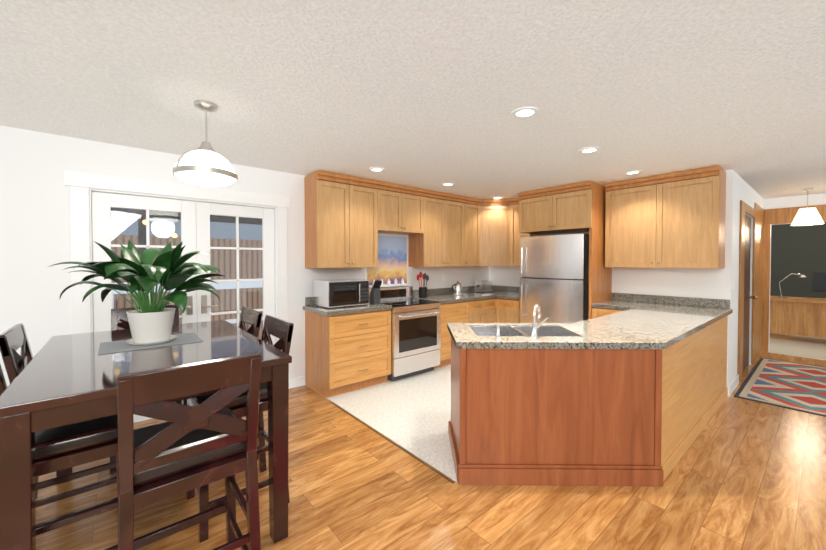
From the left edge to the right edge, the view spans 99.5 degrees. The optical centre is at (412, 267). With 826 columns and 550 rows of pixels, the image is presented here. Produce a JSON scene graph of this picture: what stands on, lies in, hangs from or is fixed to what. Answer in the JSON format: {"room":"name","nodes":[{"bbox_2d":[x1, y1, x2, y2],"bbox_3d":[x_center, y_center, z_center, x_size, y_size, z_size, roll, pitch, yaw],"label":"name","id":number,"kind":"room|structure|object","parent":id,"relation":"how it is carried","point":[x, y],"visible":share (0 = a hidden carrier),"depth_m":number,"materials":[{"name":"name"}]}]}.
{"room":"kitchen dining area","nodes":[
{"label":"kitchen dining area","id":0,"kind":"room"},
{"bbox_2d":[0,125,487,386],"bbox_3d":[-1.763,0.157,3.737,8.750,2.440,0.120,-1,1,-40],"label":"wall","id":1,"kind":"structure","parent":0,"point":[34,220],"depth_m":2.78,"materials":[{"name":"white paint"}]},
{"bbox_2d":[92,192,274,422],"bbox_3d":[-2.104,0.367,3.408,1.492,2.019,0.099,-1,1,-40],"label":"doors","id":2,"kind":"structure","parent":1,"relation":"in","point":[195,225],"depth_m":3.39,"materials":[{"name":"white wood"}]},
{"bbox_2d":[304,171,355,267],"bbox_3d":[-0.978,-0.526,4.086,0.455,1.054,0.338,-1,1,-40],"label":"upper cabinet","id":3,"kind":"object","parent":1,"relation":"attached to","point":[330,199],"depth_m":3.96,"materials":[{"name":"brown wood"}]},
{"bbox_2d":[356,178,379,267],"bbox_3d":[-0.716,-0.529,4.307,0.455,1.054,0.338,-1,1,-40],"label":"upper cabinet","id":4,"kind":"object","parent":1,"relation":"attached to","point":[367,191],"depth_m":4.24,"materials":[{"name":"brown wood"}]},
{"bbox_2d":[365,234,407,285],"bbox_3d":[-0.351,-0.100,4.835,0.730,0.720,0.013,-1,1,-40],"label":"mural","id":5,"kind":"object","parent":1,"relation":"attached to","point":[392,257],"visible":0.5,"depth_m":4.87,"materials":[{"name":"multicoloured"}]},
{"bbox_2d":[369,279,408,287],"bbox_3d":[-0.327,0.210,4.812,0.670,0.100,0.060,-1,1,-40],"label":"shelf ledge","id":6,"kind":"object","parent":1,"relation":"attached to","point":[395,283],"visible":0.83,"depth_m":4.80,"materials":[{"name":"white"}]},
{"bbox_2d":[380,182,407,233],"bbox_3d":[-0.374,-0.764,4.592,0.439,0.594,0.338,-1,1,-40],"label":"upper cabinet","id":7,"kind":"object","parent":1,"relation":"attached to","point":[393,197],"depth_m":4.49,"materials":[{"name":"brown wood"}]},
{"bbox_2d":[408,187,423,233],"bbox_3d":[-0.125,-0.767,4.801,0.438,0.594,0.338,-1,1,-40],"label":"upper cabinet","id":8,"kind":"object","parent":1,"relation":"attached to","point":[415,195],"depth_m":4.73,"materials":[{"name":"brown wood"}]},
{"bbox_2d":[408,190,447,265],"bbox_3d":[0.222,-0.542,5.098,0.470,1.054,0.338,-1,1,-40],"label":"upper cabinet","id":9,"kind":"object","parent":1,"relation":"attached to","point":[430,248],"depth_m":4.97,"materials":[{"name":"brown wood"}]},
{"bbox_2d":[448,194,459,265],"bbox_3d":[0.517,-0.546,5.346,0.527,1.054,0.338,-1,1,-40],"label":"upper cabinet","id":10,"kind":"object","parent":1,"relation":"attached to","point":[453,200],"depth_m":5.22,"materials":[{"name":"brown wood"}]},
{"bbox_2d":[460,196,479,265],"bbox_3d":[0.824,-0.550,5.584,0.475,1.054,0.371,-1,1,-40],"label":"upper cabinet","id":11,"kind":"object","parent":1,"relation":"attached to","point":[469,207],"depth_m":5.45,"materials":[{"name":"brown wood"}]},
{"bbox_2d":[0,0,825,199],"bbox_3d":[3.260,-1.079,2.917,15.400,0.060,7.820,-1,1,-40],"label":"ceiling","id":12,"kind":"structure","parent":0,"point":[431,95],"depth_m":1.99,"materials":[{"name":"white paint"}]},
{"bbox_2d":[173,100,237,186],"bbox_3d":[-1.322,-0.783,2.236,0.358,0.509,0.358,-1,1,-40],"label":"pendant light","id":13,"kind":"object","parent":12,"relation":"hanging from","point":[204,164],"visible":1,"depth_m":2.15,"materials":[{"name":"white glass"}]},
{"bbox_2d":[369,167,384,171],"bbox_3d":[-0.391,-1.058,3.789,0.175,0.009,0.175,0,1,26],"label":"recessed light","id":14,"kind":"object","parent":12,"relation":"in","point":[374,169],"depth_m":3.78,"materials":[{"name":"white"}]},
{"bbox_2d":[441,183,454,185],"bbox_3d":[0.451,-1.070,4.512,0.175,0.009,0.175,1,1,41],"label":"recessed light","id":15,"kind":"object","parent":12,"relation":"in","point":[443,184],"depth_m":4.51,"materials":[{"name":"white"}]},
{"bbox_2d":[511,107,538,118],"bbox_3d":[0.749,-1.035,2.344,0.175,0.009,0.175,1,1,44],"label":"recessed light","id":16,"kind":"object","parent":12,"relation":"in","point":[523,112],"depth_m":2.34,"materials":[{"name":"white"}]},
{"bbox_2d":[578,147,599,153],"bbox_3d":[1.576,-1.047,3.132,0.175,0.009,0.175,1,1,44],"label":"recessed light","id":17,"kind":"object","parent":12,"relation":"in","point":[587,150],"depth_m":3.12,"materials":[{"name":"white"}]},
{"bbox_2d":[624,170,641,174],"bbox_3d":[2.458,-1.060,3.915,0.175,0.009,0.175,0,1,11],"label":"recessed light","id":18,"kind":"object","parent":12,"relation":"in","point":[635,171],"depth_m":3.91,"materials":[{"name":"white"}]},
{"bbox_2d":[791,188,823,225],"bbox_3d":[5.415,-0.834,4.803,0.310,0.489,0.310,-1,1,-40],"label":"pendant lamp","id":19,"kind":"object","parent":12,"relation":"hanging from","point":[807,216],"visible":1,"depth_m":4.75,"materials":[{"name":"white glass"}]},
{"bbox_2d":[36,352,825,549],"bbox_3d":[1.655,1.462,1.604,11.200,0.100,7.820,-1,1,-40],"label":"floor","id":20,"kind":"structure","parent":0,"point":[744,474],"depth_m":2.09,"materials":[{"name":"brown wood"}]},
{"bbox_2d":[0,323,116,507],"bbox_3d":[-2.022,0.869,2.078,0.500,1.074,0.464,-1,1,-40],"label":"chair","id":21,"kind":"object","parent":20,"relation":"on","point":[14,338],"visible":0.27,"depth_m":1.90,"materials":[{"name":"brown wood"}]},
{"bbox_2d":[0,365,117,549],"bbox_3d":[-1.603,0.877,1.581,0.500,1.074,0.464,-1,1,-40],"label":"chair","id":22,"kind":"object","parent":20,"relation":"on","point":[68,446],"visible":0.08,"depth_m":1.50,"materials":[{"name":"brown wood"}]},
{"bbox_2d":[0,320,291,549],"bbox_3d":[-1.499,0.929,2.062,1.020,0.950,1.500,-1,1,-40],"label":"dining table","id":23,"kind":"object","parent":20,"relation":"on","point":[60,380],"visible":0.75,"depth_m":1.60,"materials":[{"name":"brown wood"}]},
{"bbox_2d":[98,332,202,354],"bbox_3d":[-1.578,0.451,2.118,0.480,0.003,0.340,-1,1,-40],"label":"placemat","id":24,"kind":"object","parent":23,"relation":"on","point":[123,345],"visible":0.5,"depth_m":2.05,"materials":[{"name":"grey"}]},
{"bbox_2d":[49,240,225,345],"bbox_3d":[-1.579,0.138,2.092,0.840,0.619,0.831,-1,1,-40],"label":"plant","id":25,"kind":"object","parent":24,"relation":"on","point":[166,268],"visible":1,"depth_m":2.04,"materials":[{"name":"green plant"}]},
{"bbox_2d":[110,305,182,473],"bbox_3d":[-2.034,0.859,2.696,0.464,1.074,0.500,-1,1,-40],"label":"chair","id":26,"kind":"object","parent":20,"relation":"on","point":[119,317],"visible":0.08,"depth_m":2.75,"materials":[{"name":"brown wood"}]},
{"bbox_2d":[117,353,260,549],"bbox_3d":[-0.933,0.879,1.453,0.464,1.074,0.500,-1,1,-40],"label":"chair","id":27,"kind":"object","parent":20,"relation":"on","point":[186,448],"visible":1,"depth_m":1.31,"materials":[{"name":"brown wood"}]},
{"bbox_2d":[175,306,261,459],"bbox_3d":[-1.434,0.861,2.574,0.500,1.074,0.464,-1,1,-40],"label":"chair","id":28,"kind":"object","parent":20,"relation":"on","point":[252,317],"visible":0.08,"depth_m":2.62,"materials":[{"name":"brown wood"}]},
{"bbox_2d":[186,315,293,542],"bbox_3d":[-1.047,0.868,2.115,0.500,1.074,0.464,-1,1,-40],"label":"chair","id":29,"kind":"object","parent":20,"relation":"on","point":[281,330],"visible":0.35,"depth_m":2.02,"materials":[{"name":"brown wood"}]},
{"bbox_2d":[305,364,456,481],"bbox_3d":[0.820,1.367,4.300,3.440,0.004,2.380,-1,1,-40],"label":"tile floor","id":30,"kind":"structure","parent":20,"relation":"on","point":[412,414],"depth_m":3.35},
{"bbox_2d":[305,309,390,397],"bbox_3d":[-0.757,0.932,4.113,0.798,0.880,0.618,-1,1,-40],"label":"base cabinet","id":31,"kind":"object","parent":30,"relation":"on","point":[344,353],"depth_m":3.85,"materials":[{"name":"brown wood"}]},
{"bbox_2d":[303,297,391,315],"bbox_3d":[-0.765,0.419,4.091,0.827,0.144,0.628,-1,1,-40],"label":"countertop","id":32,"kind":"structure","parent":31,"relation":"on","point":[309,306],"depth_m":3.92,"materials":[{"name":"grey stone"}]},
{"bbox_2d":[313,279,368,308],"bbox_3d":[-0.830,0.296,4.099,0.520,0.300,0.433,-1,1,-40],"label":"microwave","id":33,"kind":"object","parent":32,"relation":"on","point":[329,293],"visible":1,"depth_m":3.95,"materials":[{"name":"metal"}]},
{"bbox_2d":[369,280,381,304],"bbox_3d":[-0.448,0.295,4.235,0.090,0.296,0.158,-1,1,-40],"label":"knife block","id":34,"kind":"object","parent":32,"relation":"on","point":[374,297],"visible":1,"depth_m":4.21,"materials":[{"name":"grey"}]},
{"bbox_2d":[369,286,440,380],"bbox_3d":[-0.124,0.819,4.573,0.758,1.090,0.723,-1,1,-40],"label":"stove","id":35,"kind":"object","parent":30,"relation":"on","point":[415,336],"visible":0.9,"depth_m":4.35,"materials":[{"name":"metal"}]},
{"bbox_2d":[434,301,468,368],"bbox_3d":[0.386,0.916,5.077,0.664,0.880,0.618,-1,1,-40],"label":"base cabinet","id":36,"kind":"object","parent":30,"relation":"on","point":[455,312],"depth_m":4.78,"materials":[{"name":"brown wood"}]},
{"bbox_2d":[469,298,496,322],"bbox_3d":[0.866,0.910,5.456,0.670,0.880,0.657,-1,1,-40],"label":"base cabinet","id":37,"kind":"object","parent":30,"relation":"on","point":[483,310],"depth_m":5.23,"materials":[{"name":"brown wood"}]},
{"bbox_2d":[497,298,518,322],"bbox_3d":[1.640,0.910,5.478,0.654,0.880,0.425,-1,1,-40],"label":"base cabinet","id":38,"kind":"object","parent":30,"relation":"on","point":[507,309],"depth_m":5.28,"materials":[{"name":"brown wood"}]},
{"bbox_2d":[413,285,502,303],"bbox_3d":[0.863,0.397,5.444,1.875,0.144,0.658,-1,1,-40],"label":"countertop","id":39,"kind":"structure","parent":38,"relation":"on","point":[443,295],"depth_m":5.34,"materials":[{"name":"grey stone"}]},
{"bbox_2d":[417,272,428,297],"bbox_3d":[0.144,0.244,5.006,0.170,0.375,0.124,-1,1,-40],"label":"utensil crock","id":40,"kind":"object","parent":39,"relation":"on","point":[423,290],"visible":1,"depth_m":4.97,"materials":[{"name":"black ceramic"}]},
{"bbox_2d":[452,281,462,294],"bbox_3d":[0.681,0.318,5.461,0.210,0.212,0.156,-1,1,-40],"label":"kettle","id":41,"kind":"object","parent":39,"relation":"on","point":[457,288],"visible":1,"depth_m":5.42,"materials":[{"name":"metal"}]},
{"bbox_2d":[474,280,491,292],"bbox_3d":[1.184,0.321,5.911,0.285,0.192,0.160,-1,1,-40],"label":"toaster","id":42,"kind":"object","parent":39,"relation":"on","point":[484,286],"visible":1,"depth_m":5.84,"materials":[{"name":"metal"}]},
{"bbox_2d":[499,286,519,299],"bbox_3d":[1.668,0.397,5.453,0.632,0.144,0.365,-1,1,-40],"label":"countertop","id":43,"kind":"structure","parent":38,"relation":"on","point":[508,292],"depth_m":5.80,"materials":[{"name":"grey stone"}]},
{"bbox_2d":[519,234,588,322],"bbox_3d":[2.059,0.464,4.902,0.730,1.790,0.905,-1,1,-40],"label":"fridge","id":44,"kind":"object","parent":30,"relation":"on","point":[554,275],"visible":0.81,"depth_m":4.62,"materials":[{"name":"metal"}]},
{"bbox_2d":[518,181,611,319],"bbox_3d":[2.099,0.146,4.900,0.681,2.425,1.018,-1,1,-40],"label":"surround","id":45,"kind":"object","parent":30,"relation":"on","point":[576,208],"visible":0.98,"depth_m":4.53,"materials":[{"name":"brown wood"}]},
{"bbox_2d":[592,307,625,318],"bbox_3d":[2.627,0.928,4.336,0.618,0.880,0.533,-1,1,-40],"label":"base cabinet","id":46,"kind":"object","parent":30,"relation":"on","point":[596,312],"depth_m":4.25,"materials":[{"name":"brown wood"}]},
{"bbox_2d":[471,295,732,348],"bbox_3d":[1.924,0.437,2.966,3.447,0.144,0.720,-1,1,-40],"label":"countertop","id":47,"kind":"structure","parent":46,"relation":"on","point":[643,321],"depth_m":2.78,"materials":[{"name":"beige stone"}]},
{"bbox_2d":[495,324,501,338],"bbox_3d":[0.569,0.429,2.358,0.072,0.090,0.078,-1,1,-40],"label":"soap dispenser","id":48,"kind":"object","parent":47,"relation":"on","point":[497,336],"visible":1,"depth_m":2.33,"materials":[{"name":"silver metal"}]},
{"bbox_2d":[530,304,547,338],"bbox_3d":[0.854,0.361,2.374,0.170,0.225,0.105,-1,1,-40],"label":"faucet","id":49,"kind":"object","parent":47,"relation":"on","point":[534,328],"visible":1,"depth_m":2.33,"materials":[{"name":"silver metal"}]},
{"bbox_2d":[592,292,650,304],"bbox_3d":[2.609,0.415,4.337,0.632,0.144,0.495,-1,1,-40],"label":"countertop","id":50,"kind":"structure","parent":46,"relation":"on","point":[615,296],"depth_m":4.60,"materials":[{"name":"grey stone"}]},
{"bbox_2d":[330,402,454,482],"bbox_3d":[-0.285,1.387,2.930,0.020,0.007,1.710,-1,1,-40],"label":"transition strip","id":51,"kind":"object","parent":20,"relation":"on","point":[405,450],"visible":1,"depth_m":2.71,"materials":[{"name":"brown metal"}]},
{"bbox_2d":[448,316,727,486],"bbox_3d":[1.674,0.947,3.190,3.292,0.880,1.345,-1,1,-40],"label":"base cabinet","id":52,"kind":"object","parent":20,"relation":"on","point":[589,417],"visible":0.85,"depth_m":1.99,"materials":[{"name":"brown wood"}]},
{"bbox_2d":[447,323,486,348],"bbox_3d":[0.637,0.490,2.798,1.264,0.044,0.682,-1,1,-40],"label":"countertop","id":53,"kind":"structure","parent":52,"relation":"on","point":[460,333],"depth_m":2.51,"materials":[{"name":"beige stone"}]},
{"bbox_2d":[470,326,578,335],"bbox_3d":[0.813,0.567,2.626,0.712,0.186,0.412,0,1,1],"label":"sink","id":54,"kind":"object","parent":53,"relation":"in","point":[518,331],"visible":0.15,"depth_m":2.83,"materials":[{"name":"metal"}]},
{"bbox_2d":[734,358,825,416],"bbox_3d":[4.657,1.368,4.069,2.330,0.008,1.080,-1,1,-40],"label":"rug","id":55,"kind":"object","parent":20,"relation":"on","point":[793,386],"visible":0.89,"depth_m":4.01,"materials":[{"name":"multicoloured fabric"}]},
{"bbox_2d":[488,169,739,386],"bbox_3d":[2.550,0.135,5.153,0.330,2.440,3.235,-1,1,-40],"label":"wall","id":56,"kind":"structure","parent":0,"point":[712,283],"depth_m":4.05,"materials":[{"name":"white paint"}]},
{"bbox_2d":[64,170,738,395],"bbox_3d":[0.841,0.339,0.977,8.930,2.165,7.699,-1,1,-40],"label":"trim","id":57,"kind":"structure","parent":56,"relation":"attached to","point":[79,184],"depth_m":3.04,"materials":[{"name":"white"}]},
{"bbox_2d":[480,199,511,265],"bbox_3d":[1.324,-0.553,5.774,0.725,1.054,0.725,-1,1,-40],"label":"upper cabinet","id":58,"kind":"object","parent":56,"relation":"attached to","point":[495,214],"depth_m":5.58,"materials":[{"name":"brown wood"}]},
{"bbox_2d":[512,198,541,265],"bbox_3d":[1.760,-0.549,5.532,0.371,1.054,0.396,-1,1,-40],"label":"upper cabinet","id":59,"kind":"object","parent":56,"relation":"attached to","point":[516,236],"depth_m":5.48,"materials":[{"name":"brown wood"}]},
{"bbox_2d":[422,274,734,289],"bbox_3d":[1.864,0.179,4.582,1.785,0.130,3.262,-1,1,-40],"label":"outlet plates","id":60,"kind":"object","parent":56,"relation":"attached to","point":[444,277],"visible":0.71,"depth_m":5.29,"materials":[{"name":"white plastic"}]},
{"bbox_2d":[605,178,647,267],"bbox_3d":[2.781,-0.530,4.346,0.338,1.054,0.611,-1,1,-40],"label":"upper cabinet","id":61,"kind":"object","parent":56,"relation":"attached to","point":[626,210],"depth_m":4.29,"materials":[{"name":"brown wood"}]},
{"bbox_2d":[648,166,725,267],"bbox_3d":[3.103,-0.524,3.965,0.338,1.054,0.611,-1,1,-40],"label":"upper cabinet","id":62,"kind":"object","parent":56,"relation":"attached to","point":[674,220],"depth_m":3.83,"materials":[{"name":"brown wood"}]},
{"bbox_2d":[736,177,763,374],"bbox_3d":[4.617,0.139,4.857,2.430,2.440,0.125,-1,1,-40],"label":"wall","id":63,"kind":"structure","parent":0,"point":[748,194],"depth_m":4.85,"materials":[{"name":"white paint"}]},
{"bbox_2d":[743,215,757,370],"bbox_3d":[4.371,0.339,4.571,0.894,2.040,0.128,-1,1,-40],"label":"hall door","id":64,"kind":"structure","parent":63,"relation":"in","point":[747,256],"depth_m":4.65,"materials":[{"name":"brown wood"}]},
{"bbox_2d":[737,200,825,382],"bbox_3d":[5.407,0.237,4.045,2.290,2.270,2.144,-1,1,-40],"label":"door frame","id":65,"kind":"structure","parent":63,"relation":"attached to","point":[764,220],"depth_m":4.68,"materials":[{"name":"brown wood"}]},
{"bbox_2d":[764,193,825,341],"bbox_3d":[6.983,0.153,4.046,0.120,2.440,4.415,-1,1,-40],"label":"wall","id":66,"kind":"structure","parent":0,"point":[813,199],"depth_m":5.36,"materials":[{"name":"white paint"}]},
{"bbox_2d":[769,333,825,359],"bbox_3d":[7.419,1.377,6.712,4.200,0.106,5.200,-1,1,-40],"label":"floor","id":67,"kind":"structure","parent":0,"point":[803,346],"depth_m":5.92,"materials":[{"name":"beige"}]},
{"bbox_2d":[770,296,825,337],"bbox_3d":[7.345,0.957,6.251,0.800,0.760,2.000,-1,1,-40],"label":"office desk","id":68,"kind":"object","parent":67,"relation":"on","point":[802,316],"visible":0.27,"depth_m":6.28,"materials":[{"name":"brown wood"}]},
{"bbox_2d":[776,273,805,297],"bbox_3d":[7.011,0.339,6.482,0.140,0.466,0.380,-1,1,-40],"label":"desk lamp","id":69,"kind":"object","parent":68,"relation":"on","point":[785,278],"visible":1,"depth_m":6.54,"materials":[{"name":"silver metal"}]},
{"bbox_2d":[812,271,825,291],"bbox_3d":[7.549,0.322,6.216,0.180,0.509,0.600,-1,1,-40],"label":"monitor","id":70,"kind":"object","parent":68,"relation":"on","point":[819,281],"visible":1,"depth_m":6.35,"materials":[{"name":"black plastic"}]},
{"bbox_2d":[770,222,825,297],"bbox_3d":[8.910,0.090,7.949,0.100,2.440,5.200,-1,1,-40],"label":"wall","id":71,"kind":"structure","parent":0,"point":[801,250],"depth_m":8.01,"materials":[{"name":"grey paint"}]},
{"label":"outside","id":72,"kind":"structure","parent":0,"visible":0},
{"bbox_3d":[-4.476,1.400,6.702,14.000,0.100,7.880,-1,1,-40],"label":"ground","id":73,"kind":"structure","parent":72,"visible":0},
{"bbox_2d":[111,215,261,239],"bbox_3d":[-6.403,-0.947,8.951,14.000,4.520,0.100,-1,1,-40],"label":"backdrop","id":74,"kind":"object","parent":73,"relation":"on","point":[153,232],"depth_m":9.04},
{"bbox_2d":[111,207,261,299],"bbox_3d":[-2.745,0.163,4.630,10.000,2.440,2.490,-1,1,-40],"label":"patio cover","id":75,"kind":"object","parent":73,"relation":"on","point":[214,218],"depth_m":5.18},
{"bbox_2d":[112,220,176,237],"bbox_3d":[-4.005,-0.106,4.708,2.050,1.135,0.170,-1,1,-40],"label":"string lights","id":76,"kind":"object","parent":75,"relation":"hanging from","point":[115,225],"depth_m":4.92},
{"bbox_2d":[111,234,262,338],"bbox_3d":[-3.812,0.428,5.899,14.000,1.870,0.060,-1,1,-40],"label":"fence","id":77,"kind":"object","parent":73,"relation":"on","point":[254,265],"depth_m":6.27,"materials":[{"name":"brown wood"}]},
{"bbox_2d":[112,281,262,322],"bbox_3d":[-3.271,0.790,4.543,7.070,1.190,0.080,-1,1,-40],"label":"rail","id":78,"kind":"object","parent":73,"relation":"on","point":[228,285],"depth_m":5.02,"materials":[{"name":"white wood"}]}
]}

